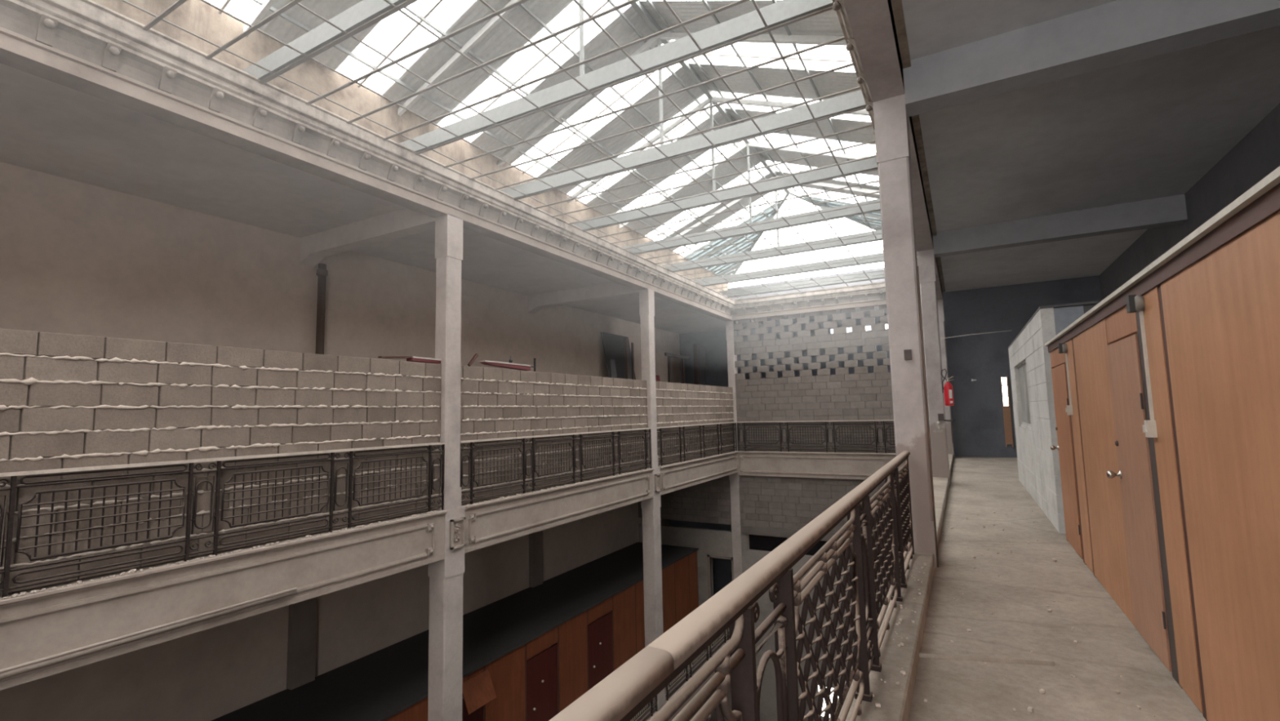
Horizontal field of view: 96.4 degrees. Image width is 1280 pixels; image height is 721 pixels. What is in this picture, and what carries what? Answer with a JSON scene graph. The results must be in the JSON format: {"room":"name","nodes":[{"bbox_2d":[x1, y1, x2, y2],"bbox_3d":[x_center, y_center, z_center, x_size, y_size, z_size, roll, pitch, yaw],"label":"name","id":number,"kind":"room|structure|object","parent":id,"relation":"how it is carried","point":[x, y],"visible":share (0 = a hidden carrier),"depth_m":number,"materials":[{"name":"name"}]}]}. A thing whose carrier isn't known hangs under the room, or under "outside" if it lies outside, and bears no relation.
{"room":"atrium balcony walkway","nodes":[
{"label":"atrium balcony walkway","id":0,"kind":"room"},
{"bbox_2d":[258,0,381,70],"bbox_3d":[-3.545,-5.535,7.779,4.105,1.621,1.200,-4,-6,29],"label":"skylight","id":1,"kind":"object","parent":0,"point":[279,28],"depth_m":8.29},
{"bbox_2d":[0,161,680,720],"bbox_3d":[-6.128,3.223,15.631,0.300,12.640,33.600,-4,-6,29],"label":"wall","id":2,"kind":"structure","parent":0,"point":[77,257],"depth_m":11.84,"materials":[{"name":"grey paint"}]},
{"bbox_2d":[286,596,317,689],"bbox_3d":[-7.404,5.261,12.581,0.179,3.540,0.520,-4,-6,29],"label":"pilaster","id":3,"kind":"object","parent":2,"relation":"attached to","point":[302,615],"visible":0.43,"depth_m":12.40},
{"bbox_2d":[315,263,328,354],"bbox_3d":[-7.370,0.454,13.133,0.240,5.430,0.240,-4,-6,29],"label":"pilaster","id":4,"kind":"object","parent":2,"relation":"attached to","point":[322,272],"visible":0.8,"depth_m":13.23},
{"bbox_2d":[528,529,542,587],"bbox_3d":[-3.536,5.805,19.436,0.179,3.540,0.520,-4,-6,29],"label":"pilaster","id":5,"kind":"object","parent":2,"relation":"attached to","point":[535,539],"visible":0.43,"depth_m":19.22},
{"bbox_2d":[600,331,635,379],"bbox_3d":[-0.623,1.396,24.294,0.979,5.124,2.200,-4,-6,29],"label":"door","id":6,"kind":"structure","parent":2,"relation":"in","point":[613,344],"depth_m":24.38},
{"bbox_2d":[0,328,734,594],"bbox_3d":[-1.781,1.641,13.871,0.231,2.616,22.877,-4,-6,29],"label":"wall","id":7,"kind":"structure","parent":0,"point":[67,401],"depth_m":7.66,"materials":[{"name":"brick"}]},
{"bbox_2d":[377,355,440,363],"bbox_3d":[-4.048,-0.027,10.083,0.180,0.090,1.211,-4,-6,29],"label":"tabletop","id":8,"kind":"object","parent":7,"relation":"on","point":[410,358],"visible":0.95,"depth_m":10.12,"materials":[{"name":"paint"}]},
{"bbox_2d":[478,355,535,371],"bbox_3d":[-2.796,0.041,12.315,0.180,0.300,1.665,-4,-6,29],"label":"board","id":9,"kind":"object","parent":7,"relation":"on","point":[509,365],"visible":0.99,"depth_m":12.25,"materials":[{"name":"paint"}]},
{"bbox_2d":[92,0,728,291],"bbox_3d":[-3.395,-3.680,11.961,0.220,1.470,28.950,-4,-6,29],"label":"wall","id":10,"kind":"structure","parent":0,"point":[197,17],"depth_m":9.24,"materials":[{"name":"beige paint"}]},
{"bbox_2d":[242,0,417,82],"bbox_3d":[-2.088,-5.204,6.126,8.006,2.437,0.110,-4,-6,29],"label":"roof truss","id":11,"kind":"object","parent":10,"relation":"attached to","point":[365,11],"visible":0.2,"depth_m":7.05,"materials":[{"name":"metal"}]},
{"bbox_2d":[0,0,942,321],"bbox_3d":[0.185,-3.303,9.946,8.190,0.790,29.010,-4,-6,29],"label":"crown molding","id":12,"kind":"structure","parent":10,"relation":"attached to","point":[86,46],"depth_m":8.16,"materials":[{"name":"paint"}]},
{"bbox_2d":[120,0,884,300],"bbox_3d":[0.035,-3.682,9.727,7.030,0.024,28.430,-4,-6,29],"label":"grid","id":13,"kind":"object","parent":10,"relation":"attached to","point":[179,2],"visible":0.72,"depth_m":8.80,"materials":[{"name":"grey metal"}]},
{"bbox_3d":[-3.323,-5.378,3.936,8.006,2.437,0.110,-4,-6,29],"label":"roof truss","id":14,"kind":"object","parent":13,"relation":"on","visible":0},
{"bbox_2d":[252,0,691,250],"bbox_3d":[-4.107,-4.721,9.655,0.035,0.050,24.100,-4,-6,29],"label":"purlin","id":15,"kind":"object","parent":14,"relation":"on","point":[285,16],"visible":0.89,"depth_m":9.97,"materials":[{"name":"grey paint"}]},
{"bbox_2d":[404,5,717,229],"bbox_3d":[-3.144,-5.225,9.152,0.035,0.050,24.100,-4,-6,29],"label":"purlin","id":16,"kind":"object","parent":14,"relation":"on","point":[409,9],"visible":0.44,"depth_m":10.45,"materials":[{"name":"grey paint"}]},
{"bbox_2d":[522,71,654,173],"bbox_3d":[-1.006,-5.165,12.216,3.938,1.559,0.030,-4,-6,29],"label":"rod","id":17,"kind":"object","parent":16,"relation":"attached to","point":[651,73],"visible":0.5,"depth_m":12.17,"materials":[{"name":"grey metal"}]},
{"bbox_2d":[639,141,741,207],"bbox_3d":[1.004,-4.882,15.779,3.938,1.559,0.030,-4,-6,29],"label":"rod","id":18,"kind":"object","parent":16,"relation":"attached to","point":[736,143],"visible":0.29,"depth_m":15.60,"materials":[{"name":"grey metal"}]},
{"bbox_2d":[519,3,749,213],"bbox_3d":[-2.182,-5.729,8.649,0.035,0.050,24.100,-4,-6,29],"label":"purlin","id":19,"kind":"object","parent":14,"relation":"attached to","point":[522,6],"visible":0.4,"depth_m":10.92,"materials":[{"name":"grey paint"}]},
{"bbox_2d":[607,0,779,195],"bbox_3d":[-1.371,-6.185,8.113,0.035,0.050,23.900,-4,-6,29],"label":"purlin","id":20,"kind":"object","parent":14,"relation":"attached to","point":[611,2],"visible":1,"depth_m":11.87,"materials":[{"name":"grey paint"}]},
{"bbox_2d":[645,0,796,191],"bbox_3d":[-0.885,-6.221,7.841,0.035,0.050,23.900,-4,-6,29],"label":"purlin","id":21,"kind":"object","parent":14,"relation":"on","point":[649,2],"visible":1,"depth_m":11.93,"materials":[{"name":"grey paint"}]},
{"bbox_2d":[701,0,831,199],"bbox_3d":[0.040,-5.893,7.408,0.035,0.050,24.100,-4,-6,29],"label":"purlin","id":22,"kind":"object","parent":14,"relation":"on","point":[704,2],"visible":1,"depth_m":11.26,"materials":[{"name":"grey paint"}]},
{"bbox_2d":[772,0,867,200],"bbox_3d":[1.022,-5.532,6.825,0.035,0.050,24.100,-4,-6,29],"label":"purlin","id":23,"kind":"object","parent":14,"relation":"on","point":[786,27],"visible":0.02,"depth_m":10.82,"materials":[{"name":"grey paint"}]},
{"bbox_2d":[702,53,852,62],"bbox_3d":[2.518,-5.425,10.248,3.938,1.559,0.030,-4,-6,29],"label":"rod","id":24,"kind":"object","parent":23,"relation":"attached to","point":[707,54],"visible":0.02,"depth_m":10.28,"materials":[{"name":"grey metal"}]},
{"bbox_2d":[397,0,833,152],"bbox_3d":[-0.853,-5.030,8.315,8.006,2.437,0.110,-4,-6,29],"label":"roof truss","id":25,"kind":"object","parent":10,"relation":"attached to","point":[782,11],"visible":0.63,"depth_m":8.02,"materials":[{"name":"metal"}]},
{"bbox_2d":[497,32,866,198],"bbox_3d":[0.382,-4.856,10.505,8.006,2.437,0.110,-4,-6,29],"label":"roof truss","id":26,"kind":"object","parent":10,"relation":"attached to","point":[852,100],"visible":0.54,"depth_m":10.13,"materials":[{"name":"metal"}]},
{"bbox_2d":[567,96,877,230],"bbox_3d":[1.618,-4.682,12.694,8.006,2.437,0.110,-4,-6,29],"label":"roof truss","id":27,"kind":"object","parent":10,"relation":"attached to","point":[868,164],"visible":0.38,"depth_m":12.48,"materials":[{"name":"metal"}]},
{"bbox_2d":[619,142,880,253],"bbox_3d":[2.853,-4.508,14.884,8.006,2.437,0.110,-4,-6,29],"label":"roof truss","id":28,"kind":"object","parent":10,"relation":"attached to","point":[873,206],"visible":0.57,"depth_m":14.73,"materials":[{"name":"metal"}]},
{"bbox_2d":[662,175,882,271],"bbox_3d":[4.088,-4.335,17.074,8.006,2.437,0.110,-4,-6,29],"label":"roof truss","id":29,"kind":"object","parent":10,"relation":"attached to","point":[862,239],"visible":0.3,"depth_m":16.96,"materials":[{"name":"metal"}]},
{"bbox_2d":[693,205,884,285],"bbox_3d":[5.327,-4.008,19.249,8.006,2.130,0.110,-4,-6,29],"label":"roof truss","id":30,"kind":"object","parent":10,"relation":"attached to","point":[870,215],"visible":0.48,"depth_m":19.25,"materials":[{"name":"metal"}]},
{"bbox_2d":[715,262,884,297],"bbox_3d":[6.571,-3.433,21.402,8.005,1.325,0.110,-4,-6,29],"label":"roof truss","id":31,"kind":"object","parent":10,"relation":"attached to","point":[877,273],"visible":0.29,"depth_m":21.54,"materials":[{"name":"metal"}]},
{"bbox_2d":[684,191,789,275],"bbox_3d":[4.262,-4.424,21.569,4.150,1.686,4.933,-4,-6,29],"label":"glazing","id":32,"kind":"object","parent":31,"relation":"on","point":[754,236],"visible":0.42,"depth_m":20.92,"materials":[{"name":"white glass"}]},
{"bbox_2d":[789,188,881,230],"bbox_3d":[7.799,-4.684,19.594,4.150,1.686,4.933,-4,-6,29],"label":"glazing","id":33,"kind":"object","parent":31,"relation":"on","point":[816,200],"visible":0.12,"depth_m":18.78,"materials":[{"name":"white glass"}]},
{"bbox_2d":[382,0,573,124],"bbox_3d":[-2.540,-5.393,9.561,4.105,1.621,1.200,-4,-6,29],"label":"skylight","id":34,"kind":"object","parent":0,"point":[502,39],"depth_m":9.71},
{"bbox_2d":[0,0,1279,333],"bbox_3d":[1.364,-3.283,11.921,17.200,0.300,33.600,-4,-6,29],"label":"ceiling","id":35,"kind":"structure","parent":0,"point":[1151,127],"depth_m":9.36,"materials":[{"name":"grey paint"}]},
{"bbox_2d":[300,207,435,266],"bbox_3d":[-5.756,-2.644,12.169,4.470,0.610,0.330,-4,-6,29],"label":"cross beam","id":36,"kind":"structure","parent":35,"relation":"attached to","point":[403,222],"depth_m":12.07,"materials":[{"name":"grey paint"}]},
{"bbox_2d":[528,282,639,314],"bbox_3d":[-1.888,-2.099,19.025,4.470,0.610,0.330,-4,-6,29],"label":"cross beam","id":37,"kind":"structure","parent":35,"relation":"attached to","point":[536,302],"depth_m":18.95,"materials":[{"name":"grey paint"}]},
{"bbox_2d":[842,0,942,299],"bbox_3d":[3.513,-3.362,7.867,0.360,0.420,28.650,-4,-6,29],"label":"ceiling beam","id":38,"kind":"structure","parent":35,"relation":"attached to","point":[870,21],"depth_m":6.33,"materials":[{"name":"grey paint"}]},
{"bbox_2d":[932,194,1187,257],"bbox_3d":[9.152,-2.955,12.847,4.570,0.530,0.360,-4,-6,29],"label":"cross beam","id":39,"kind":"structure","parent":35,"relation":"attached to","point":[1169,211],"depth_m":12.56,"materials":[{"name":"paint"}]},
{"bbox_2d":[902,0,1279,116],"bbox_3d":[5.285,-3.499,5.992,4.570,0.530,0.360,-4,-6,29],"label":"cross beam","id":40,"kind":"structure","parent":35,"relation":"attached to","point":[1118,32],"depth_m":6.16,"materials":[{"name":"paint"}]},
{"bbox_2d":[471,0,846,164],"bbox_3d":[0.253,-5.384,10.344,8.210,1.621,1.200,-4,-6,29],"label":"skylight","id":41,"kind":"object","parent":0,"point":[619,29],"depth_m":10.43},
{"bbox_2d":[630,627,728,720],"bbox_3d":[-3.919,10.285,13.824,4.400,0.350,33.600,-4,-6,29],"label":"floor","id":42,"kind":"structure","parent":0,"point":[716,640],"depth_m":19.23,"materials":[{"name":"concrete"}]},
{"bbox_2d":[211,542,698,720],"bbox_3d":[-5.202,8.546,12.959,3.188,3.010,26.600,-4,-6,29],"label":"partition wall","id":43,"kind":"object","parent":42,"relation":"on","point":[390,682],"visible":0.8,"depth_m":15.26,"materials":[{"name":"brown wood"}]},
{"bbox_2d":[537,62,861,194],"bbox_3d":[1.258,-5.242,12.125,8.210,1.621,1.200,-4,-6,29],"label":"skylight","id":44,"kind":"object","parent":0,"point":[618,144],"depth_m":12.24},
{"bbox_2d":[670,520,732,595],"bbox_3d":[9.098,10.439,23.962,17.200,12.500,0.200,-4,-6,29],"label":"wall","id":45,"kind":"structure","parent":0,"point":[722,567],"depth_m":26.95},
{"bbox_2d":[586,107,875,215],"bbox_3d":[2.263,-5.101,13.906,8.210,1.620,1.200,-4,-6,29],"label":"ceiling","id":46,"kind":"structure","parent":0,"point":[667,167],"depth_m":14.05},
{"bbox_2d":[626,146,878,236],"bbox_3d":[3.268,-4.959,15.687,8.210,1.621,1.200,-4,-6,29],"label":"ceiling","id":47,"kind":"structure","parent":0,"point":[741,164],"depth_m":16.13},
{"bbox_2d":[679,328,831,346],"bbox_3d":[5.592,-1.120,28.871,7.800,0.230,0.300,-4,-6,29],"label":"beam","id":48,"kind":"structure","parent":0,"point":[812,331],"depth_m":29.62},
{"bbox_2d":[662,170,879,251],"bbox_3d":[4.273,-4.818,17.468,8.210,1.620,1.200,-4,-6,29],"label":"ceiling","id":49,"kind":"structure","parent":0,"point":[721,217],"depth_m":18.16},
{"bbox_2d":[638,304,928,720],"bbox_3d":[7.500,7.255,21.520,17.201,18.465,0.250,-4,-6,29],"label":"wall","id":50,"kind":"structure","parent":0,"point":[787,406],"depth_m":22.53,"materials":[{"name":"concrete"}]},
{"bbox_2d":[664,352,689,383],"bbox_3d":[1.813,1.967,26.730,0.100,4.500,2.500,-4,-6,29],"label":"door frame","id":51,"kind":"structure","parent":50,"relation":"attached to","point":[669,355],"depth_m":26.69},
{"bbox_2d":[706,554,733,598],"bbox_3d":[3.362,9.377,23.582,1.150,2.600,0.130,-4,-6,29],"label":"door frame","id":52,"kind":"structure","parent":50,"relation":"in","point":[708,556],"depth_m":23.77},
{"bbox_2d":[740,524,887,544],"bbox_3d":[7.423,6.636,21.578,7.450,0.310,0.310,-4,-6,29],"label":"lintel","id":53,"kind":"object","parent":50,"relation":"on","point":[783,532],"visible":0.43,"depth_m":22.61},
{"bbox_2d":[746,533,889,561],"bbox_3d":[7.322,7.139,21.566,6.760,0.690,0.060,-4,-6,29],"label":"window","id":54,"kind":"structure","parent":50,"relation":"in","point":[755,542],"depth_m":22.77,"materials":[{"name":"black glass"}]},
{"bbox_2d":[679,314,892,430],"bbox_3d":[7.593,1.096,27.567,12.270,6.830,0.300,-4,-6,29],"label":"wall","id":55,"kind":"structure","parent":0,"point":[716,353],"depth_m":29.18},
{"bbox_2d":[727,267,944,299],"bbox_3d":[7.260,-2.773,22.549,8.370,1.130,0.180,-4,-6,29],"label":"wall","id":56,"kind":"structure","parent":0,"point":[878,268],"depth_m":22.75,"materials":[{"name":"paint"}]},
{"bbox_2d":[890,0,945,291],"bbox_3d":[3.707,-4.204,7.997,0.220,1.470,28.950,-4,-6,29],"label":"wall","id":57,"kind":"structure","parent":0,"point":[897,7],"depth_m":8.44,"materials":[{"name":"beige paint"}]},
{"bbox_2d":[942,275,1102,457],"bbox_3d":[13.202,0.334,19.831,4.730,5.980,0.250,-4,-6,29],"label":"wall","id":58,"kind":"structure","parent":0,"point":[978,430],"depth_m":20.20,"materials":[{"name":"paint"}]},
{"bbox_2d":[1000,375,1013,447],"bbox_3d":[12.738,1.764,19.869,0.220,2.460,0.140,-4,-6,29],"label":"door","id":59,"kind":"structure","parent":58,"relation":"in","point":[1006,409],"depth_m":19.78,"materials":[{"name":"beige wood"}]},
{"bbox_2d":[908,456,1206,720],"bbox_3d":[6.998,2.589,8.276,4.590,0.350,33.600,-4,-6,29],"label":"floor","id":60,"kind":"structure","parent":0,"point":[1108,646],"depth_m":4.59,"materials":[{"name":"concrete"}]},
{"bbox_2d":[829,551,934,720],"bbox_3d":[1.333,2.376,3.225,0.340,0.900,7.510,-4,-6,29],"label":"kerb","id":61,"kind":"object","parent":60,"relation":"attached to","point":[895,705],"visible":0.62,"depth_m":3.92,"materials":[{"name":"concrete"}]},
{"bbox_2d":[548,450,914,720],"bbox_3d":[1.143,1.339,3.104,0.088,1.152,7.900,-4,-6,29],"label":"railing","id":62,"kind":"object","parent":61,"relation":"on","point":[625,691],"visible":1,"depth_m":2.15,"materials":[{"name":"metal"}]},
{"bbox_2d":[872,561,928,706],"bbox_3d":[1.944,1.992,4.223,0.153,0.020,4.378,-4,-6,29],"label":"crumbs","id":63,"kind":"object","parent":61,"relation":"on","point":[877,704],"visible":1,"depth_m":4.35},
{"bbox_2d":[933,476,949,548],"bbox_3d":[5.202,2.921,10.083,0.340,0.900,7.505,-4,-6,29],"label":"kerb","id":64,"kind":"object","parent":60,"relation":"attached to","point":[940,485],"visible":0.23,"depth_m":10.31,"materials":[{"name":"concrete"}]},
{"bbox_2d":[919,651,1054,665],"bbox_3d":[2.405,2.117,4.069,0.950,0.030,0.035,-2,-5,12],"label":"ridge","id":65,"kind":"object","parent":60,"relation":"on","point":[922,654],"visible":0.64,"depth_m":4.05,"materials":[{"name":"concrete"}]},
{"bbox_2d":[924,505,1155,716],"bbox_3d":[3.957,2.299,6.460,1.532,0.030,8.514,-4,-6,29],"label":"crumbs","id":66,"kind":"object","parent":60,"relation":"on","point":[1042,691],"visible":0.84,"depth_m":4.56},
{"bbox_2d":[1008,300,1137,533],"bbox_3d":[8.683,0.945,10.230,2.942,3.205,6.580,-4,-6,29],"label":"block wall","id":67,"kind":"structure","parent":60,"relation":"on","point":[1029,359],"depth_m":9.11,"materials":[{"name":"concrete"}]},
{"bbox_2d":[1044,166,1279,720],"bbox_3d":[3.470,0.765,3.822,0.160,2.622,8.950,-4,-6,29],"label":"wall","id":68,"kind":"structure","parent":60,"relation":"on","point":[1211,312],"depth_m":2.93,"materials":[{"name":"brown wood"}]},
{"bbox_2d":[1057,342,1073,414],"bbox_3d":[4.864,0.211,6.536,0.070,0.820,0.124,-4,-6,29],"label":"cable conduit","id":69,"kind":"object","parent":68,"relation":"attached to","point":[1063,348],"visible":1,"depth_m":6.52,"materials":[{"name":"white plastic"}]},
{"bbox_2d":[1050,363,1083,559],"bbox_3d":[5.275,1.192,7.135,0.130,2.240,1.148,-4,-6,29],"label":"door","id":70,"kind":"structure","parent":68,"relation":"in","point":[1065,447],"depth_m":7.04,"materials":[{"name":"brown wood"}]},
{"bbox_2d":[1106,333,1172,671],"bbox_3d":[3.658,0.964,4.268,0.130,2.240,0.908,-4,-6,29],"label":"door","id":71,"kind":"structure","parent":68,"relation":"in","point":[1135,474],"depth_m":4.18,"materials":[{"name":"brown wood"}]},
{"bbox_2d":[1125,294,1157,437],"bbox_3d":[3.306,0.032,3.770,0.070,0.940,0.124,-4,-6,29],"label":"cable conduit","id":72,"kind":"object","parent":68,"relation":"attached to","point":[1134,303],"visible":1,"depth_m":3.75,"materials":[{"name":"white plastic"}]},
{"bbox_2d":[1142,419,1157,437],"bbox_3d":[3.320,0.445,3.729,0.060,0.110,0.065,-4,-6,29],"label":"switch","id":73,"kind":"object","parent":72,"relation":"attached to","point":[1149,427],"depth_m":3.70,"materials":[{"name":"white plastic"}]},
{"bbox_2d":[1099,102,1279,300],"bbox_3d":[9.195,5.428,6.811,0.300,19.330,33.600,-4,-6,29],"label":"wall","id":74,"kind":"structure","parent":0,"point":[1256,155],"depth_m":10.34,"materials":[{"name":"paint"}]},
{"bbox_3d":[-4.072,3.405,14.457,4.400,0.350,33.600,-4,-6,29],"label":"floor","id":75,"kind":"structure","parent":0,"visible":0},
{"bbox_2d":[623,337,629,378],"bbox_3d":[-0.499,1.405,23.879,0.187,4.993,1.839,-1,-5,-4],"label":"wood post","id":76,"kind":"object","parent":75,"relation":"on","point":[625,339],"visible":0.36,"depth_m":24.48,"materials":[{"name":"brown wood"}]},
{"bbox_2d":[693,343,700,384],"bbox_3d":[2.878,1.760,28.563,0.200,5.200,0.300,-4,-6,29],"label":"post","id":77,"kind":"object","parent":75,"relation":"on","point":[695,346],"visible":0.36,"depth_m":28.60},
{"bbox_2d":[698,345,706,385],"bbox_3d":[3.159,1.834,29.158,0.100,5.150,0.980,-4,-6,29],"label":"post","id":78,"kind":"object","parent":75,"relation":"on","point":[702,349],"visible":0.29,"depth_m":29.37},
{"bbox_3d":[-6.768,3.467,-3.535,17.200,22.050,0.300,-4,-6,29],"label":"wall","id":79,"kind":"structure","parent":0,"visible":0},
{"bbox_2d":[626,0,790,194],"bbox_3d":[-1.082,-6.304,8.074,0.100,0.140,24.100,-4,-6,29],"label":"ridge beam","id":80,"kind":"structure","parent":79,"relation":"attached to","point":[638,7],"depth_m":12.09,"materials":[{"name":"metal"}]},
{"bbox_3d":[1.790,15.762,10.169,17.200,0.300,33.600,-4,-6,29],"label":"ground","id":81,"kind":"structure","parent":0,"visible":0},
{"bbox_2d":[427,213,465,720],"bbox_3d":[-3.449,6.454,10.191,0.485,18.470,0.470,-4,-6,29],"label":"column","id":82,"kind":"structure","parent":81,"relation":"on","point":[446,575],"depth_m":10.43,"materials":[{"name":"paint"}]},
{"bbox_2d":[0,509,447,689],"bbox_3d":[-5.442,2.852,7.019,0.481,0.850,7.495,-4,-6,29],"label":"beam","id":83,"kind":"structure","parent":82,"relation":"attached to","point":[46,633],"depth_m":6.83,"materials":[{"name":"metal"}]},
{"bbox_2d":[0,510,439,599],"bbox_3d":[-5.070,2.437,7.435,0.099,0.033,6.202,-4,-6,29],"label":"ledge","id":84,"kind":"object","parent":83,"relation":"on","point":[132,571],"visible":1,"depth_m":6.79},
{"bbox_2d":[0,442,444,597],"bbox_3d":[-5.391,1.823,7.063,0.060,1.205,7.542,-4,-6,29],"label":"balustrade","id":85,"kind":"object","parent":83,"relation":"on","point":[333,482],"visible":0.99,"depth_m":6.92,"materials":[{"name":"metal"}]},
{"bbox_2d":[461,467,653,552],"bbox_3d":[-1.576,3.400,13.918,0.435,0.850,7.420,-4,-6,29],"label":"beam","id":86,"kind":"structure","parent":82,"relation":"attached to","point":[490,522],"depth_m":12.74,"materials":[{"name":"metal"}]},
{"bbox_2d":[459,427,651,504],"bbox_3d":[-1.522,2.367,13.920,0.060,1.205,7.537,-4,-6,29],"label":"balustrade","id":87,"kind":"object","parent":86,"relation":"on","point":[580,437],"visible":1,"depth_m":13.03,"materials":[{"name":"metal"}]},
{"bbox_2d":[466,467,649,505],"bbox_3d":[-1.450,2.945,13.847,0.092,0.034,7.230,-4,-6,29],"label":"crumbs","id":88,"kind":"object","parent":86,"relation":"on","point":[517,494],"visible":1,"depth_m":12.91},
{"bbox_2d":[635,708,657,720],"bbox_3d":[-1.422,10.280,13.285,0.435,0.850,7.420,-4,-6,29],"label":"beam","id":89,"kind":"structure","parent":82,"relation":"attached to","point":[655,712],"depth_m":16.23,"materials":[{"name":"metal"}]},
{"bbox_2d":[631,695,657,720],"bbox_3d":[-1.368,9.246,13.287,0.060,1.205,7.537,-4,-6,29],"label":"balustrade","id":90,"kind":"object","parent":89,"relation":"on","point":[651,702],"visible":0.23,"depth_m":16.09,"materials":[{"name":"metal"}]},
{"bbox_2d":[639,288,666,711],"bbox_3d":[0.419,6.999,17.047,0.485,18.470,0.470,-4,-6,29],"label":"column","id":91,"kind":"structure","parent":81,"relation":"on","point":[651,508],"depth_m":17.13,"materials":[{"name":"metal"}]},
{"bbox_2d":[664,630,729,720],"bbox_3d":[2.341,10.809,19.956,0.435,0.850,6.995,-4,-6,29],"label":"beam","id":92,"kind":"structure","parent":91,"relation":"attached to","point":[673,717],"depth_m":18.84,"materials":[{"name":"metal"}]},
{"bbox_2d":[664,626,728,700],"bbox_3d":[2.395,9.776,19.958,0.060,1.205,7.112,-4,-6,29],"label":"balustrade","id":93,"kind":"object","parent":92,"relation":"on","point":[724,633],"visible":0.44,"depth_m":18.85,"materials":[{"name":"metal"}]},
{"bbox_2d":[658,450,737,494],"bbox_3d":[2.187,3.930,20.589,0.435,0.850,6.995,-4,-6,29],"label":"beam","id":94,"kind":"structure","parent":91,"relation":"attached to","point":[674,477],"depth_m":19.84,"materials":[{"name":"grey paint"}]},
{"bbox_2d":[657,422,737,466],"bbox_3d":[2.241,2.897,20.591,0.060,1.205,7.112,-4,-6,29],"label":"balustrade","id":95,"kind":"object","parent":94,"relation":"on","point":[730,437],"visible":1,"depth_m":20.10,"materials":[{"name":"metal"}]},
{"bbox_2d":[725,320,742,579],"bbox_3d":[4.052,7.516,23.548,0.425,18.470,0.470,-4,-6,29],"label":"column","id":96,"kind":"structure","parent":81,"relation":"on","point":[731,357],"depth_m":23.57,"materials":[{"name":"paint"}]},
{"bbox_2d":[737,451,896,479],"bbox_3d":[7.339,3.986,21.798,7.470,0.970,0.435,-4,-6,29],"label":"beam","id":97,"kind":"structure","parent":96,"relation":"attached to","point":[844,465],"depth_m":22.01,"materials":[{"name":"grey paint"}]},
{"bbox_2d":[737,419,931,453],"bbox_3d":[7.250,2.894,21.782,7.402,1.205,0.060,-4,-6,29],"label":"balustrade","id":98,"kind":"object","parent":97,"relation":"on","point":[744,423],"visible":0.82,"depth_m":22.05,"materials":[{"name":"metal"}]},
{"bbox_2d":[872,93,937,567],"bbox_3d":[3.349,5.949,6.348,0.365,18.470,0.385,-4,-6,29],"label":"column","id":99,"kind":"structure","parent":81,"relation":"on","point":[893,157],"depth_m":6.79,"materials":[{"name":"grey paint"}]},
{"bbox_2d":[916,266,938,567],"bbox_3d":[3.312,0.608,6.588,0.016,3.450,0.016,-4,-6,29],"label":"pipe","id":100,"kind":"object","parent":99,"relation":"attached to","point":[917,266],"visible":1,"depth_m":6.58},
{"bbox_2d":[916,248,950,484],"bbox_3d":[7.216,6.493,13.204,0.365,18.470,0.385,-4,-6,29],"label":"column","id":101,"kind":"structure","parent":81,"relation":"on","point":[926,259],"depth_m":13.64,"materials":[{"name":"grey paint"}]},
{"bbox_2d":[941,368,954,405],"bbox_3d":[7.193,0.621,13.351,0.258,0.870,0.202,-4,-6,29],"label":"fire extinguisher","id":102,"kind":"object","parent":101,"relation":"attached to","point":[947,388],"visible":1,"depth_m":13.28,"materials":[{"name":"red metal"}]},
{"bbox_2d":[937,298,954,457],"bbox_3d":[10.875,7.008,19.690,0.365,18.470,0.385,-4,-6,29],"label":"column","id":103,"kind":"structure","parent":81,"relation":"on","point":[940,302],"depth_m":20.12,"materials":[{"name":"grey paint"}]},
{"bbox_3d":[-3.043,-5.484,8.672,4.105,1.620,0.930,-4,-6,29],"label":"sheet","id":104,"kind":"object","parent":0,"visible":0},
{"bbox_2d":[357,0,443,87],"bbox_3d":[-3.016,-5.448,8.654,3.938,1.559,0.030,-4,-6,29],"label":"rod","id":105,"kind":"object","parent":104,"relation":"attached to","point":[425,15],"visible":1,"depth_m":9.02,"materials":[{"name":"grey metal"}]},
{"bbox_3d":[-2.038,-5.342,10.453,4.105,1.621,0.930,-4,-6,29],"label":"sheet","id":106,"kind":"object","parent":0,"visible":0},
{"bbox_2d":[477,0,608,114],"bbox_3d":[-2.011,-5.306,10.435,3.938,1.559,0.030,-4,-6,29],"label":"rod","id":107,"kind":"object","parent":106,"relation":"attached to","point":[606,2],"visible":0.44,"depth_m":10.29,"materials":[{"name":"grey metal"}]},
{"bbox_3d":[-0.028,-5.060,14.016,4.105,1.621,0.930,-4,-6,29],"label":"sheet","id":108,"kind":"object","parent":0,"visible":0},
{"bbox_2d":[575,104,710,201],"bbox_3d":[-0.001,-5.023,13.997,3.938,1.559,0.030,-4,-6,29],"label":"rod","id":109,"kind":"object","parent":108,"relation":"attached to","point":[700,112],"visible":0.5,"depth_m":13.67,"materials":[{"name":"grey metal"}]},
{"bbox_3d":[4.553,-5.182,13.800,4.105,1.621,0.930,-4,-6,29],"label":"sheet","id":110,"kind":"object","parent":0,"visible":0},
{"bbox_2d":[752,137,875,154],"bbox_3d":[4.528,-5.142,13.811,3.938,1.559,0.030,-4,-6,29],"label":"rod","id":111,"kind":"object","parent":110,"relation":"attached to","point":[759,139],"visible":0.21,"depth_m":13.92,"materials":[{"name":"grey metal"}]},
{"bbox_3d":[1.981,-4.777,17.578,4.105,1.621,0.930,-4,-6,29],"label":"sheet","id":112,"kind":"object","parent":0,"visible":0},
{"bbox_2d":[649,167,766,240],"bbox_3d":[2.008,-4.740,17.560,3.938,1.559,0.030,-4,-6,29],"label":"rod","id":113,"kind":"object","parent":112,"relation":"attached to","point":[763,169],"visible":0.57,"depth_m":17.70,"materials":[{"name":"grey metal"}]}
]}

